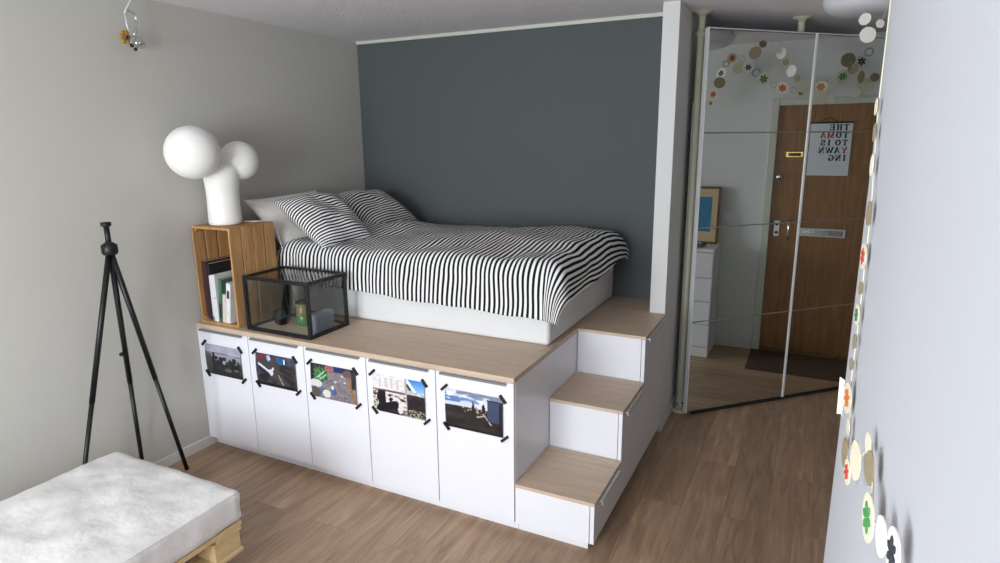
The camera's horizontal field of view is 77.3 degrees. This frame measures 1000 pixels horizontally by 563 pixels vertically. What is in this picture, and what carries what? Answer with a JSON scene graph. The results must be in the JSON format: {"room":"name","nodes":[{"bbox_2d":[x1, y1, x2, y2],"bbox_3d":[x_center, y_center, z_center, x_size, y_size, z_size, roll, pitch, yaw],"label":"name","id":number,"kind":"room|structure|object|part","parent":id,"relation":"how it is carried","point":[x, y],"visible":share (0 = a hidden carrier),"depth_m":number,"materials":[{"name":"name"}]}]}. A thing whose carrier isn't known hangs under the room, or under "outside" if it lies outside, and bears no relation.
{"room":"studio apartment","nodes":[
{"label":"studio apartment","id":0,"kind":"room"},
{"bbox_2d":[0,0,364,500],"bbox_3d":[-2.385,0.043,2.292,0.100,2.460,6.080,6,14,26],"label":"wall","id":1,"kind":"structure","parent":0,"point":[87,117],"depth_m":3.13,"materials":[{"name":"grey paint"}]},
{"bbox_2d":[154,435,216,466],"bbox_3d":[-2.662,1.372,1.868,0.012,0.062,4.316,6,14,26],"label":"baseboard","id":2,"kind":"structure","parent":1,"relation":"attached to","point":[173,458],"depth_m":3.58,"materials":[{"name":"white wood"}]},
{"bbox_2d":[169,386,840,562],"bbox_3d":[-0.166,1.332,2.302,4.300,0.100,7.550,6,14,26],"label":"floor","id":3,"kind":"structure","parent":0,"point":[753,483],"depth_m":3.04,"materials":[{"name":"brown wood"}]},
{"bbox_2d":[82,222,188,469],"bbox_3d":[-1.850,0.412,3.018,0.182,1.407,0.598,1,13,9],"label":"tripod stand","id":4,"kind":"object","parent":3,"relation":"on","point":[109,249],"visible":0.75,"depth_m":2.95,"materials":[{"name":"black metal"}]},
{"bbox_3d":[-1.849,0.460,3.114,0.025,1.251,0.229,-8,15,-30],"label":"leg","id":5,"kind":"part","parent":4,"relation":"part of","materials":[{"name":"black metal"}]},
{"bbox_3d":[-1.760,0.448,3.164,0.024,1.252,0.304,2,13,13],"label":"leg","id":6,"kind":"part","parent":4,"relation":"part of","materials":[{"name":"black metal"}]},
{"bbox_2d":[175,519,243,562],"bbox_3d":[-1.667,1.177,2.259,0.790,0.250,1.150,6,14,26],"label":"pallet","id":7,"kind":"object","parent":3,"relation":"on","point":[225,545],"visible":0.22,"depth_m":2.50,"materials":[{"name":"brown wood"}]},
{"bbox_2d":[0,452,240,562],"bbox_3d":[-1.852,1.063,1.845,0.819,0.155,2.011,6,14,26],"label":"mattress","id":8,"kind":"object","parent":7,"relation":"on","point":[115,507],"visible":1,"depth_m":2.37,"materials":[{"name":"white fabric"}]},
{"bbox_3d":[-1.368,1.215,2.115,0.118,0.022,1.150,6,14,26],"label":"board","id":9,"kind":"part","parent":7,"relation":"part of","materials":[{"name":"brown wood"}]},
{"bbox_2d":[197,327,264,454],"bbox_3d":[-1.418,0.574,3.817,0.400,0.729,0.614,6,14,26],"label":"base cabinet","id":10,"kind":"object","parent":3,"relation":"on","point":[230,404],"visible":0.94,"depth_m":3.56,"materials":[{"name":"white wood"}]},
{"bbox_3d":[-1.558,0.288,3.478,0.337,0.010,0.013,6,14,26],"label":"handle","id":11,"kind":"part","parent":10,"relation":"part of","materials":[{"name":"grey"}]},
{"bbox_2d":[201,339,246,383],"bbox_3d":[-1.552,0.450,3.514,0.335,0.223,0.008,6,14,26],"label":"print","id":12,"kind":"object","parent":10,"relation":"attached to","point":[220,360],"visible":1,"depth_m":3.52},
{"bbox_2d":[248,336,318,470],"bbox_3d":[-1.059,0.610,3.643,0.400,0.729,0.614,6,14,26],"label":"base cabinet","id":13,"kind":"object","parent":3,"relation":"on","point":[282,416],"visible":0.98,"depth_m":3.39,"materials":[{"name":"white"}]},
{"bbox_3d":[-1.200,0.324,3.303,0.337,0.010,0.013,6,14,26],"label":"handle","id":14,"kind":"part","parent":13,"relation":"part of","materials":[{"name":"grey"}]},
{"bbox_2d":[252,348,301,395],"bbox_3d":[-1.196,0.483,3.340,0.338,0.226,0.008,6,14,26],"label":"print","id":15,"kind":"object","parent":13,"relation":"attached to","point":[274,371],"visible":1,"depth_m":3.34},
{"bbox_2d":[303,346,377,487],"bbox_3d":[-0.701,0.646,3.468,0.400,0.729,0.614,6,14,26],"label":"base cabinet","id":16,"kind":"object","parent":3,"relation":"on","point":[340,433],"visible":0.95,"depth_m":3.21,"materials":[{"name":"white wood"}]},
{"bbox_3d":[-0.841,0.360,3.129,0.337,0.010,0.013,6,14,26],"label":"handle","id":17,"kind":"part","parent":16,"relation":"part of","materials":[{"name":"grey"}]},
{"bbox_2d":[306,359,361,409],"bbox_3d":[-0.843,0.518,3.168,0.345,0.227,0.008,6,14,26],"label":"print","id":18,"kind":"object","parent":16,"relation":"attached to","point":[328,382],"visible":1,"depth_m":3.17},
{"bbox_2d":[366,357,443,506],"bbox_3d":[-0.343,0.682,3.294,0.400,0.729,0.614,6,14,26],"label":"base cabinet","id":19,"kind":"object","parent":3,"relation":"on","point":[404,450],"visible":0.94,"depth_m":3.04,"materials":[{"name":"white"}]},
{"bbox_3d":[-0.483,0.396,2.954,0.337,0.010,0.013,6,14,26],"label":"handle","id":20,"kind":"part","parent":19,"relation":"part of","materials":[{"name":"grey"}]},
{"bbox_2d":[368,369,430,424],"bbox_3d":[-0.483,0.552,2.992,0.351,0.236,0.008,6,14,26],"label":"print","id":21,"kind":"object","parent":19,"relation":"attached to","point":[394,395],"visible":1,"depth_m":3.00},
{"bbox_2d":[436,370,518,528],"bbox_3d":[0.015,0.719,3.119,0.400,0.729,0.614,6,14,26],"label":"base cabinet","id":22,"kind":"object","parent":3,"relation":"on","point":[477,471],"visible":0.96,"depth_m":2.87,"materials":[{"name":"white wood"}]},
{"bbox_3d":[-0.125,0.432,2.780,0.337,0.010,0.013,6,14,26],"label":"handle","id":23,"kind":"part","parent":22,"relation":"part of","materials":[{"name":"grey"}]},
{"bbox_2d":[440,383,508,442],"bbox_3d":[-0.118,0.591,2.815,0.347,0.231,0.008,6,14,26],"label":"print","id":24,"kind":"object","parent":22,"relation":"attached to","point":[479,413],"visible":1,"depth_m":2.82},
{"bbox_2d":[515,446,620,548],"bbox_3d":[0.332,1.006,2.923,0.388,0.251,0.409,6,14,26],"label":"stair step","id":25,"kind":"structure","parent":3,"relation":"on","point":[568,496],"depth_m":2.79,"materials":[{"name":"white wood"}]},
{"bbox_3d":[0.482,1.003,2.846,0.018,0.179,0.404,6,14,26],"label":"drawer","id":26,"kind":"part","parent":25,"relation":"part of","materials":[{"name":"white wood"}]},
{"bbox_3d":[0.498,0.926,2.822,0.018,0.018,0.285,6,14,26],"label":"handle","id":27,"kind":"part","parent":25,"relation":"part of","materials":[{"name":"silver metal"}]},
{"bbox_2d":[549,372,643,495],"bbox_3d":[0.510,0.800,3.246,0.388,0.505,0.407,6,14,26],"label":"stair step","id":28,"kind":"structure","parent":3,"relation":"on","point":[597,415],"depth_m":3.09,"materials":[{"name":"white wood"}]},
{"bbox_3d":[0.660,0.797,3.171,0.018,0.433,0.400,6,14,26],"label":"drawer","id":29,"kind":"part","parent":28,"relation":"part of","materials":[{"name":"white wood"}]},
{"bbox_3d":[0.667,0.600,3.102,0.018,0.018,0.295,6,14,26],"label":"handle","id":30,"kind":"part","parent":28,"relation":"part of","materials":[{"name":"silver metal"}]},
{"bbox_2d":[577,296,665,459],"bbox_3d":[0.769,0.560,3.728,0.388,0.754,0.772,6,14,26],"label":"base cabinet","id":31,"kind":"object","parent":3,"relation":"on","point":[624,339],"visible":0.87,"depth_m":3.41,"materials":[{"name":"white wood"}]},
{"bbox_3d":[0.855,0.586,3.527,0.018,0.682,0.477,6,14,26],"label":"drawer","id":32,"kind":"part","parent":31,"relation":"part of","materials":[{"name":"white wood"}]},
{"bbox_3d":[0.849,0.274,3.409,0.018,0.018,0.330,6,14,26],"label":"handle","id":33,"kind":"part","parent":31,"relation":"part of","materials":[{"name":"silver metal"}]},
{"bbox_2d":[676,102,693,401],"bbox_3d":[1.248,-0.158,4.129,0.010,1.964,0.320,6,14,26],"label":"board","id":34,"kind":"object","parent":3,"relation":"on","point":[693,102],"visible":0.19,"depth_m":3.97,"materials":[{"name":"white wood"}]},
{"bbox_2d":[672,10,711,413],"bbox_3d":[1.174,-0.348,3.856,0.116,2.459,0.116,6,14,26],"label":"pole","id":35,"kind":"object","parent":3,"relation":"on","point":[678,408],"visible":0.82,"depth_m":3.81,"materials":[{"name":"grey metal"}]},
{"bbox_2d":[691,386,838,414],"bbox_3d":[1.919,0.797,4.285,1.430,0.020,0.013,-5,13,-18],"label":"sliding track","id":36,"kind":"object","parent":3,"relation":"on","point":[832,388],"visible":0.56,"depth_m":4.24,"materials":[{"name":"black metal"}]},
{"bbox_2d":[683,27,817,412],"bbox_3d":[1.548,-0.325,3.908,0.773,2.340,0.035,-5,13,-18],"label":"mirror door","id":37,"kind":"structure","parent":36,"relation":"on","point":[756,97],"depth_m":3.87,"materials":[{"name":"white metal"}]},
{"bbox_2d":[687,312,788,411],"bbox_3d":[1.559,0.520,4.091,0.758,0.596,0.006,-5,13,-18],"label":"mirror glass","id":38,"kind":"object","parent":37,"relation":"attached to","point":[736,358],"depth_m":4.08,"materials":[{"name":"silver metal"}]},
{"bbox_2d":[692,223,797,321],"bbox_3d":[1.554,-0.063,3.959,0.758,0.584,0.006,-5,13,-18],"label":"mirror glass","id":39,"kind":"object","parent":37,"relation":"on","point":[740,271],"depth_m":3.95,"materials":[{"name":"silver metal"}]},
{"bbox_2d":[698,133,806,227],"bbox_3d":[1.548,-0.625,3.831,0.758,0.552,0.006,-5,13,-18],"label":"mirror glass","id":40,"kind":"object","parent":37,"relation":"on","point":[746,180],"depth_m":3.82,"materials":[{"name":"silver metal"}]},
{"bbox_2d":[704,29,815,131],"bbox_3d":[1.542,-1.177,3.705,0.758,0.565,0.006,-5,13,-18],"label":"mirror glass","id":41,"kind":"object","parent":37,"relation":"on","point":[755,80],"depth_m":3.69,"materials":[{"name":"silver metal"}]},
{"bbox_3d":[1.536,-1.463,3.651,0.758,0.006,0.031,-5,13,-18],"label":"door rail","id":42,"kind":"part","parent":37,"relation":"part of","materials":[{"name":"silver metal"}]},
{"bbox_2d":[783,33,885,396],"bbox_3d":[2.281,-0.386,4.147,0.773,2.340,0.035,-5,13,-18],"label":"mirror door","id":43,"kind":"structure","parent":36,"relation":"on","point":[848,70],"depth_m":4.08,"materials":[{"name":"white metal"}]},
{"bbox_3d":[2.281,-0.386,4.147,0.773,2.340,0.035,-5,13,-18],"label":"door frame","id":44,"kind":"part","parent":43,"relation":"part of","materials":[{"name":"white metal"}]},
{"bbox_2d":[784,304,853,394],"bbox_3d":[2.292,0.458,4.330,0.758,0.596,0.006,-5,13,-18],"label":"mirror glass","id":45,"kind":"object","parent":43,"relation":"attached to","point":[819,335],"depth_m":4.29,"materials":[{"name":"silver metal"}]},
{"bbox_2d":[792,218,864,309],"bbox_3d":[2.287,-0.125,4.197,0.758,0.584,0.006,-5,13,-18],"label":"mirror glass","id":46,"kind":"object","parent":43,"relation":"on","point":[828,249],"depth_m":4.16,"materials":[{"name":"silver metal"}]},
{"bbox_2d":[801,132,873,220],"bbox_3d":[2.281,-0.687,4.069,0.758,0.552,0.006,-5,13,-18],"label":"mirror glass","id":47,"kind":"object","parent":43,"relation":"on","point":[837,164],"depth_m":4.03,"materials":[{"name":"silver metal"}]},
{"bbox_2d":[810,35,885,130],"bbox_3d":[2.276,-1.239,3.944,0.758,0.565,0.006,-5,13,-18],"label":"mirror glass","id":48,"kind":"object","parent":43,"relation":"on","point":[848,70],"depth_m":3.90,"materials":[{"name":"silver metal"}]},
{"bbox_3d":[2.269,-1.524,3.890,0.758,0.006,0.031,-5,13,-18],"label":"door rail","id":49,"kind":"part","parent":43,"relation":"part of","materials":[{"name":"silver metal"}]},
{"bbox_2d":[793,15,811,31],"bbox_3d":[1.838,-0.399,4.052,0.116,2.459,0.116,6,14,26],"label":"pole","id":50,"kind":"object","parent":3,"relation":"on","point":[801,20],"visible":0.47,"depth_m":3.77,"materials":[{"name":"beige paint"}]},
{"bbox_2d":[357,16,662,299],"bbox_3d":[0.009,-0.456,4.382,2.277,2.460,0.100,6,14,26],"label":"wall","id":51,"kind":"structure","parent":0,"point":[556,125],"depth_m":4.12,"materials":[{"name":"grey paint"}]},
{"bbox_2d":[356,12,662,44],"bbox_3d":[-0.027,-1.633,4.062,2.274,0.021,0.011,6,14,26],"label":"trim","id":52,"kind":"structure","parent":51,"relation":"attached to","point":[649,15],"depth_m":3.99,"materials":[{"name":"grey"}]},
{"bbox_2d":[154,0,888,41],"bbox_3d":[-0.190,-1.164,1.734,4.300,0.100,7.550,6,14,26],"label":"ceiling","id":53,"kind":"structure","parent":0,"point":[352,20],"depth_m":3.58,"materials":[{"name":"paint"}]},
{"bbox_2d":[119,0,142,50],"bbox_3d":[-1.773,-1.248,2.997,0.042,0.271,0.129,6,14,26],"label":"hanging ornament","id":54,"kind":"object","parent":53,"relation":"hanging from","point":[128,36],"visible":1,"depth_m":2.98,"materials":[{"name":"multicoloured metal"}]},
{"bbox_2d":[822,0,889,17],"bbox_3d":[1.793,-1.371,3.064,0.385,0.124,0.380,6,14,26],"label":"ceiling lamp","id":55,"kind":"object","parent":53,"relation":"attached to","point":[838,8],"visible":0.84,"depth_m":3.00,"materials":[{"name":"white"}]},
{"bbox_2d":[859,9,886,42],"bbox_3d":[1.755,-1.211,2.955,0.112,0.159,0.050,6,14,26],"label":"garland","id":56,"kind":"object","parent":55,"relation":"hanging from","point":[868,34],"visible":1,"depth_m":2.95,"materials":[{"name":"beige paper"}]},
{"bbox_2d":[650,0,706,431],"bbox_3d":[1.315,-0.459,4.337,0.100,2.460,1.755,6,14,26],"label":"wall","id":57,"kind":"structure","parent":0,"point":[679,44],"depth_m":3.60,"materials":[{"name":"white paint"}]},
{"bbox_2d":[849,32,885,35],"bbox_3d":[2.520,-0.567,4.760,1.690,2.460,0.100,6,14,26],"label":"wall","id":58,"kind":"structure","parent":0,"point":[877,33],"depth_m":4.37,"materials":[{"name":"white paint"}]},
{"bbox_2d":[823,0,999,562],"bbox_3d":[0.341,0.660,-0.538,1.038,2.460,3.320,6,14,26],"label":"wall","id":59,"kind":"structure","parent":0,"point":[926,380],"depth_m":0.44,"materials":[{"name":"grey paint"}]},
{"bbox_2d":[837,377,844,416],"bbox_3d":[0.601,0.207,1.102,0.008,0.070,0.036,6,14,26],"label":"paper tag","id":60,"kind":"object","parent":59,"relation":"attached to","point":[840,403],"visible":0.89,"depth_m":1.11,"materials":[{"name":"white paper"}]},
{"bbox_2d":[842,0,900,562],"bbox_3d":[0.418,-0.280,0.637,0.012,1.145,0.723,6,14,26],"label":"garland","id":61,"kind":"object","parent":59,"relation":"attached to","point":[889,544],"visible":1,"depth_m":0.69,"materials":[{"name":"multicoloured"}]},
{"bbox_2d":[844,459,850,484],"bbox_3d":[0.430,0.236,0.774,0.001,0.031,0.031,4,14,18],"label":"paper flower","id":62,"kind":"object","parent":61,"relation":"on","point":[847,471],"depth_m":0.77,"materials":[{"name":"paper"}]},
{"bbox_2d":[843,382,851,413],"bbox_3d":[0.508,0.170,0.914,0.001,0.045,0.047,4,13,18],"label":"paper flower","id":63,"kind":"object","parent":61,"relation":"on","point":[847,399],"depth_m":0.91,"materials":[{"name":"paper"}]},
{"bbox_2d":[854,304,859,325],"bbox_3d":[0.518,0.048,0.908,0.001,0.031,0.031,4,14,20],"label":"paper flower","id":64,"kind":"object","parent":61,"relation":"on","point":[857,310],"depth_m":0.90,"materials":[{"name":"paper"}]},
{"bbox_2d":[860,243,866,268],"bbox_3d":[0.524,-0.036,0.901,0.001,0.038,0.038,4,14,20],"label":"paper flower","id":65,"kind":"object","parent":61,"relation":"on","point":[863,256],"depth_m":0.90,"materials":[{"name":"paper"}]},
{"bbox_2d":[862,493,873,542],"bbox_3d":[0.324,0.208,0.550,0.001,0.042,0.043,4,14,20],"label":"paper flower","id":66,"kind":"object","parent":61,"relation":"on","point":[868,502],"depth_m":0.55,"materials":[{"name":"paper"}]},
{"bbox_2d":[886,526,900,562],"bbox_3d":[0.268,0.185,0.426,0.001,0.035,0.034,4,14,20],"label":"paper flower","id":67,"kind":"object","parent":61,"relation":"on","point":[893,547],"depth_m":0.42,"materials":[{"name":"white paper"}]},
{"bbox_3d":[-0.349,0.482,4.174,1.980,0.729,0.957,6,14,26],"label":"box","id":68,"kind":"object","parent":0,"visible":0},
{"bbox_2d":[196,296,616,383],"bbox_3d":[-0.484,0.178,3.816,2.000,0.024,1.580,6,14,26],"label":"platform top","id":69,"kind":"structure","parent":68,"relation":"on","point":[498,359],"depth_m":3.13,"materials":[{"name":"brown wood"}]},
{"bbox_2d":[191,220,280,327],"bbox_3d":[-1.503,-0.057,3.588,0.296,0.553,0.318,6,14,26],"label":"wooden crate","id":70,"kind":"object","parent":69,"relation":"on","point":[254,242],"visible":0.57,"depth_m":3.52,"materials":[{"name":"brown wood"}]},
{"bbox_3d":[-1.632,-0.070,3.651,0.009,0.552,0.315,6,14,26],"label":"panel","id":71,"kind":"part","parent":70,"relation":"part of","materials":[{"name":"brown wood"}]},
{"bbox_2d":[209,275,215,320],"bbox_3d":[-1.570,0.073,3.610,0.020,0.262,0.216,6,14,26],"label":"book","id":72,"kind":"object","parent":70,"relation":"in","point":[209,275],"visible":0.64,"depth_m":3.52,"materials":[{"name":"white paper"}]},
{"bbox_2d":[201,255,229,318],"bbox_3d":[-1.617,0.028,3.648,0.030,0.335,0.225,6,14,26],"label":"book","id":73,"kind":"object","parent":70,"relation":"in","point":[224,257],"visible":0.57,"depth_m":3.56,"materials":[{"name":"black paper"}]},
{"bbox_2d":[222,293,225,322],"bbox_3d":[-1.499,0.134,3.569,0.044,0.167,0.180,6,14,26],"label":"book","id":74,"kind":"object","parent":70,"relation":"in","point":[223,295],"visible":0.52,"depth_m":3.49,"materials":[{"name":"beige paper"}]},
{"bbox_2d":[205,257,243,319],"bbox_3d":[-1.586,0.035,3.636,0.034,0.325,0.235,6,14,26],"label":"book","id":75,"kind":"object","parent":70,"relation":"in","point":[215,267],"visible":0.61,"depth_m":3.55,"materials":[{"name":"black paper"}]},
{"bbox_2d":[218,276,232,321],"bbox_3d":[-1.518,0.090,3.571,0.047,0.251,0.191,6,14,26],"label":"book","id":76,"kind":"object","parent":70,"relation":"in","point":[222,282],"visible":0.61,"depth_m":3.49,"materials":[{"name":"green paper"}]},
{"bbox_2d":[219,303,221,317],"bbox_3d":[-1.566,0.163,3.504,0.024,0.089,0.001,6,14,26],"label":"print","id":77,"kind":"object","parent":76,"relation":"attached to","point":[220,304],"depth_m":3.50,"materials":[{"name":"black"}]},
{"bbox_2d":[211,268,243,321],"bbox_3d":[-1.550,0.074,3.593,0.028,0.268,0.211,6,14,26],"label":"book","id":78,"kind":"object","parent":70,"relation":"in","point":[214,277],"visible":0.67,"depth_m":3.50,"materials":[{"name":"white paper"}]},
{"bbox_2d":[163,125,304,312],"bbox_3d":[-1.478,-0.303,3.462,0.322,1.084,0.641,10,16,39],"label":"table lamp","id":79,"kind":"object","parent":70,"relation":"on","point":[192,152],"visible":1,"depth_m":3.35,"materials":[{"name":"white"}]},
{"bbox_3d":[-1.307,-0.088,3.675,0.303,0.552,0.082,-3,13,-8],"label":"cord","id":80,"kind":"part","parent":79,"relation":"part of","materials":[{"name":"white plastic"}]},
{"bbox_2d":[226,281,258,323],"bbox_3d":[-1.462,0.103,3.554,0.064,0.237,0.201,6,14,26],"label":"book","id":81,"kind":"object","parent":70,"relation":"in","point":[231,317],"visible":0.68,"depth_m":3.47,"materials":[{"name":"white paper"}]},
{"bbox_3d":[-1.376,-0.044,3.526,0.012,0.552,0.315,6,14,26],"label":"panel","id":82,"kind":"part","parent":70,"relation":"part of","materials":[{"name":"brown wood"}]},
{"bbox_3d":[-1.436,-0.088,3.725,0.270,0.552,0.008,6,14,26],"label":"panel","id":83,"kind":"part","parent":70,"relation":"part of","materials":[{"name":"brown wood"}]},
{"bbox_2d":[242,266,348,339],"bbox_3d":[-1.115,0.106,3.423,0.457,0.302,0.310,6,14,26],"label":"glass display case","id":84,"kind":"object","parent":69,"relation":"on","point":[291,329],"visible":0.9,"depth_m":3.40,"materials":[{"name":"black metal"}]},
{"bbox_2d":[272,307,291,324],"bbox_3d":[-1.216,0.191,3.493,0.109,0.092,0.106,6,14,26],"label":"candle holder","id":85,"kind":"object","parent":84,"relation":"in","point":[281,315],"visible":1,"depth_m":3.46,"materials":[{"name":"black"}]},
{"bbox_3d":[-1.112,0.248,3.458,0.421,0.005,0.268,6,14,26],"label":"panel","id":86,"kind":"part","parent":84,"relation":"part of","materials":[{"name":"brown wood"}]},
{"bbox_2d":[295,299,306,325],"bbox_3d":[-1.093,0.171,3.476,0.082,0.136,0.082,6,14,26],"label":"lidded jar","id":87,"kind":"object","parent":84,"relation":"in","point":[300,306],"visible":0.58,"depth_m":3.44,"materials":[{"name":"green glass"}]},
{"bbox_3d":[-1.093,0.111,3.462,0.078,0.014,0.078,6,14,26],"label":"lid","id":88,"kind":"part","parent":87,"relation":"part of","materials":[{"name":"black"}]},
{"bbox_2d":[311,308,334,333],"bbox_3d":[-0.963,0.213,3.367,0.060,0.100,0.148,6,14,26],"label":"tin","id":89,"kind":"object","parent":84,"relation":"in","point":[322,320],"visible":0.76,"depth_m":3.34,"materials":[{"name":"grey metal"}]},
{"bbox_3d":[-0.963,0.169,3.358,0.058,0.010,0.147,6,14,26],"label":"lid","id":90,"kind":"part","parent":89,"relation":"part of","materials":[{"name":"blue metal"}]},
{"bbox_2d":[276,251,612,344],"bbox_3d":[-0.390,-0.035,3.969,1.958,0.321,1.110,6,14,26],"label":"mattress","id":91,"kind":"object","parent":69,"relation":"on","point":[365,305],"visible":0.3,"depth_m":3.42,"materials":[{"name":"white fabric"}]},
{"bbox_2d":[243,190,316,245],"bbox_3d":[-1.257,-0.384,3.941,0.258,0.340,0.665,6,14,26],"label":"pillow","id":92,"kind":"object","parent":91,"relation":"on","point":[264,208],"visible":0.31,"depth_m":3.74,"materials":[{"name":"white fabric"}]},
{"bbox_2d":[276,220,628,324],"bbox_3d":[-0.267,-0.156,3.826,1.847,0.352,1.183,6,14,26],"label":"duvet","id":93,"kind":"object","parent":91,"relation":"on","point":[527,272],"visible":0.92,"depth_m":3.32,"materials":[{"name":"fabric"}]},
{"bbox_2d":[272,192,371,247],"bbox_3d":[-1.030,-0.378,3.757,0.445,0.295,0.461,10,16,38],"label":"striped pillow","id":94,"kind":"object","parent":93,"relation":"on","point":[326,219],"visible":0.98,"depth_m":3.64,"materials":[{"name":"fabric"}]},
{"bbox_2d":[338,189,417,222],"bbox_3d":[-0.864,-0.496,4.296,0.420,0.269,0.470,6,14,26],"label":"striped pillow","id":95,"kind":"object","parent":93,"relation":"on","point":[374,205],"visible":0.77,"depth_m":4.18,"materials":[{"name":"fabric"}]},
{"bbox_2d":[515,332,577,481],"bbox_3d":[0.411,0.608,3.470,0.015,0.677,1.558,6,14,26],"label":"panel","id":96,"kind":"object","parent":68,"relation":"attached to","point":[533,391],"visible":0.43,"depth_m":2.98,"materials":[{"name":"white wood"}]}
]}

